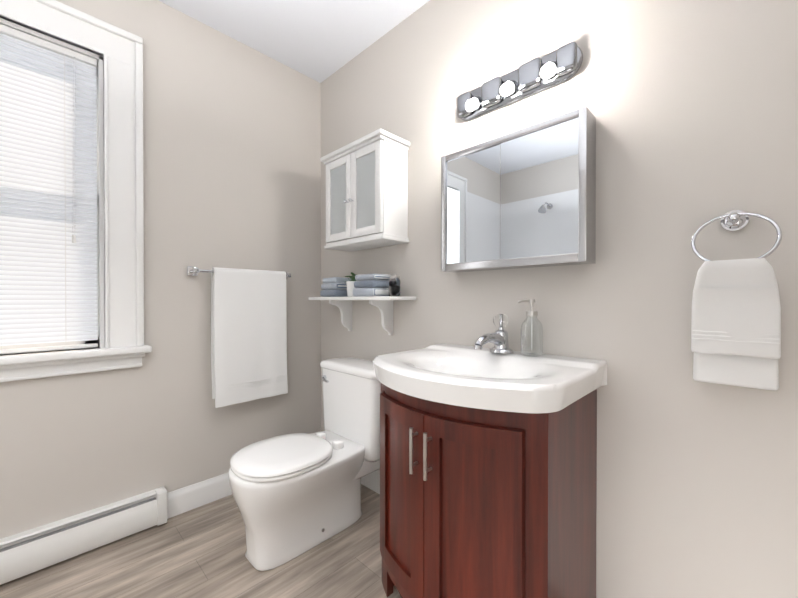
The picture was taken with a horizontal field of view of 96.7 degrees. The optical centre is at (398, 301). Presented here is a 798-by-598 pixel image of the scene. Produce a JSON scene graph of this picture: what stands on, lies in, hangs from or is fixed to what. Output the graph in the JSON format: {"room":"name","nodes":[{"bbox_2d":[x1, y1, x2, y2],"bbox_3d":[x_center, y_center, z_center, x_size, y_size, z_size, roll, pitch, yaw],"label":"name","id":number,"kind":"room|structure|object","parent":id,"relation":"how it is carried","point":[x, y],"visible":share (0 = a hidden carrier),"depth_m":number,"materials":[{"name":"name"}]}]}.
{"room":"bathroom","nodes":[
{"label":"bathroom","id":0,"kind":"room"},
{"bbox_2d":[0,0,319,538],"bbox_3d":[-1.450,-0.187,1.437,0.150,2.435,2.490,0,0,44],"label":"wall","id":1,"kind":"structure","parent":0,"point":[231,131],"depth_m":1.75,"materials":[{"name":"grey paint"}]},
{"bbox_2d":[0,0,151,381],"bbox_3d":[-1.508,-0.441,1.332,0.212,1.474,0.928,0,0,44],"label":"window","id":2,"kind":"structure","parent":1,"relation":"in","point":[71,209],"depth_m":1.45,"materials":[{"name":"white wood"}]},
{"bbox_2d":[0,486,166,584],"bbox_3d":[-1.415,0.949,1.326,0.064,0.148,0.930,0,0,44],"label":"baseboard heater","id":3,"kind":"object","parent":1,"relation":"attached to","point":[24,553],"visible":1,"depth_m":1.43,"materials":[{"name":"white metal"}]},
{"bbox_2d":[167,473,231,518],"bbox_3d":[-0.815,0.969,1.977,0.016,0.116,0.840,0,0,44],"label":"baseboard","id":4,"kind":"structure","parent":1,"relation":"attached to","point":[191,497],"depth_m":1.77,"materials":[{"name":"white wood"}]},
{"bbox_2d":[187,266,290,407],"bbox_3d":[-0.824,0.177,1.905,0.093,0.701,0.532,0,0,44],"label":"towel rail","id":5,"kind":"object","parent":1,"relation":"attached to","point":[248,338],"visible":1,"depth_m":1.87,"materials":[{"name":"white fabric"}]},
{"bbox_2d":[0,484,400,597],"bbox_3d":[-0.441,1.086,0.460,2.970,0.100,2.790,0,0,44],"label":"floor","id":6,"kind":"structure","parent":0,"point":[198,552],"depth_m":1.37,"materials":[{"name":"wood"}]},
{"bbox_2d":[228,357,380,570],"bbox_3d":[-0.377,0.669,1.597,0.446,0.720,0.722,0,0,44],"label":"toilet","id":7,"kind":"object","parent":6,"relation":"on","point":[295,495],"visible":0.94,"depth_m":1.49,"materials":[{"name":"white ceramic"}]},
{"bbox_2d":[373,343,606,597],"bbox_3d":[0.241,0.612,1.185,0.670,0.840,0.550,0,0,44],"label":"bathroom vanity","id":8,"kind":"object","parent":6,"relation":"on","point":[488,473],"visible":1,"depth_m":0.97,"materials":[{"name":"brown wood"}]},
{"bbox_2d":[474,313,512,353],"bbox_3d":[0.335,0.117,1.279,0.090,0.144,0.214,0,0,44],"label":"faucet","id":9,"kind":"object","parent":8,"relation":"on","point":[498,338],"visible":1,"depth_m":1.30,"materials":[{"name":"silver metal"}]},
{"bbox_2d":[518,299,542,356],"bbox_3d":[0.465,0.091,1.243,0.074,0.198,0.074,0,0,44],"label":"soap dispenser","id":10,"kind":"object","parent":8,"relation":"on","point":[531,312],"visible":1,"depth_m":1.24,"materials":[{"name":"clear glass"}]},
{"bbox_2d":[158,0,429,82],"bbox_3d":[-0.441,-1.449,0.446,2.970,0.100,2.790,0,0,44],"label":"ceiling","id":11,"kind":"structure","parent":0,"point":[319,41],"depth_m":1.80,"materials":[{"name":"white paint"}]},
{"bbox_2d":[320,0,797,597],"bbox_3d":[0.491,-0.187,1.409,2.970,2.435,0.120,0,0,44],"label":"wall","id":12,"kind":"structure","parent":0,"point":[690,106],"depth_m":1.08,"materials":[{"name":"grey paint"}]},
{"bbox_2d":[308,296,416,334],"bbox_3d":[-0.221,0.075,1.890,0.680,0.198,0.183,0,0,44],"label":"shelf","id":13,"kind":"object","parent":12,"relation":"attached to","point":[384,304],"visible":1,"depth_m":1.81,"materials":[{"name":"white wood"}]},
{"bbox_2d":[320,277,351,296],"bbox_3d":[-0.345,-0.080,2.012,0.160,0.107,0.145,0,0,44],"label":"folded towels","id":14,"kind":"object","parent":13,"relation":"on","point":[334,287],"visible":0.75,"depth_m":1.95,"materials":[{"name":"blue fabric"}]},
{"bbox_2d":[345,272,359,296],"bbox_3d":[-0.244,-0.092,1.904,0.089,0.133,0.085,0,0,44],"label":"plant pot","id":15,"kind":"object","parent":13,"relation":"on","point":[350,285],"visible":0.67,"depth_m":1.87,"materials":[{"name":"white ceramic"}]},
{"bbox_2d":[353,274,390,296],"bbox_3d":[-0.131,-0.080,1.803,0.170,0.111,0.145,0,0,44],"label":"folded towels","id":16,"kind":"object","parent":13,"relation":"on","point":[368,285],"visible":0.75,"depth_m":1.74,"materials":[{"name":"blue fabric"}]},
{"bbox_2d":[389,273,399,295],"bbox_3d":[-0.021,-0.079,1.700,0.056,0.110,0.056,0,0,44],"label":"glass jar","id":17,"kind":"object","parent":13,"relation":"on","point":[394,284],"visible":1,"depth_m":1.68,"materials":[{"name":"black"}]},
{"bbox_2d":[320,128,409,251],"bbox_3d":[-0.189,-0.536,1.837,0.485,0.494,0.209,0,0,44],"label":"upper cabinet","id":18,"kind":"object","parent":12,"relation":"attached to","point":[366,191],"visible":1,"depth_m":1.73,"materials":[{"name":"white wood"}]},
{"bbox_2d":[361,470,379,493],"bbox_3d":[-0.132,0.969,1.929,1.060,0.116,0.016,0,0,44],"label":"baseboard","id":19,"kind":"structure","parent":12,"relation":"attached to","point":[372,480],"depth_m":1.92,"materials":[{"name":"white wood"}]},
{"bbox_2d":[441,107,595,272],"bbox_3d":[0.412,-0.365,1.330,0.565,0.480,0.098,0,0,44],"label":"medicine cabinet","id":20,"kind":"object","parent":12,"relation":"attached to","point":[524,197],"visible":1,"depth_m":1.24,"materials":[{"name":"silver metal"}]},
{"bbox_2d":[457,41,582,120],"bbox_3d":[0.412,-0.824,1.339,0.500,0.120,0.083,0,0,44],"label":"sconce","id":21,"kind":"object","parent":12,"relation":"attached to","point":[560,65],"visible":1,"depth_m":1.30,"materials":[{"name":"silver metal"}]},
{"bbox_2d":[691,210,781,390],"bbox_3d":[0.840,-0.013,0.891,0.164,0.453,0.132,0,0,44],"label":"towel ring","id":22,"kind":"object","parent":12,"relation":"attached to","point":[736,326],"visible":1,"depth_m":0.87,"materials":[{"name":"white fabric"}]}
]}

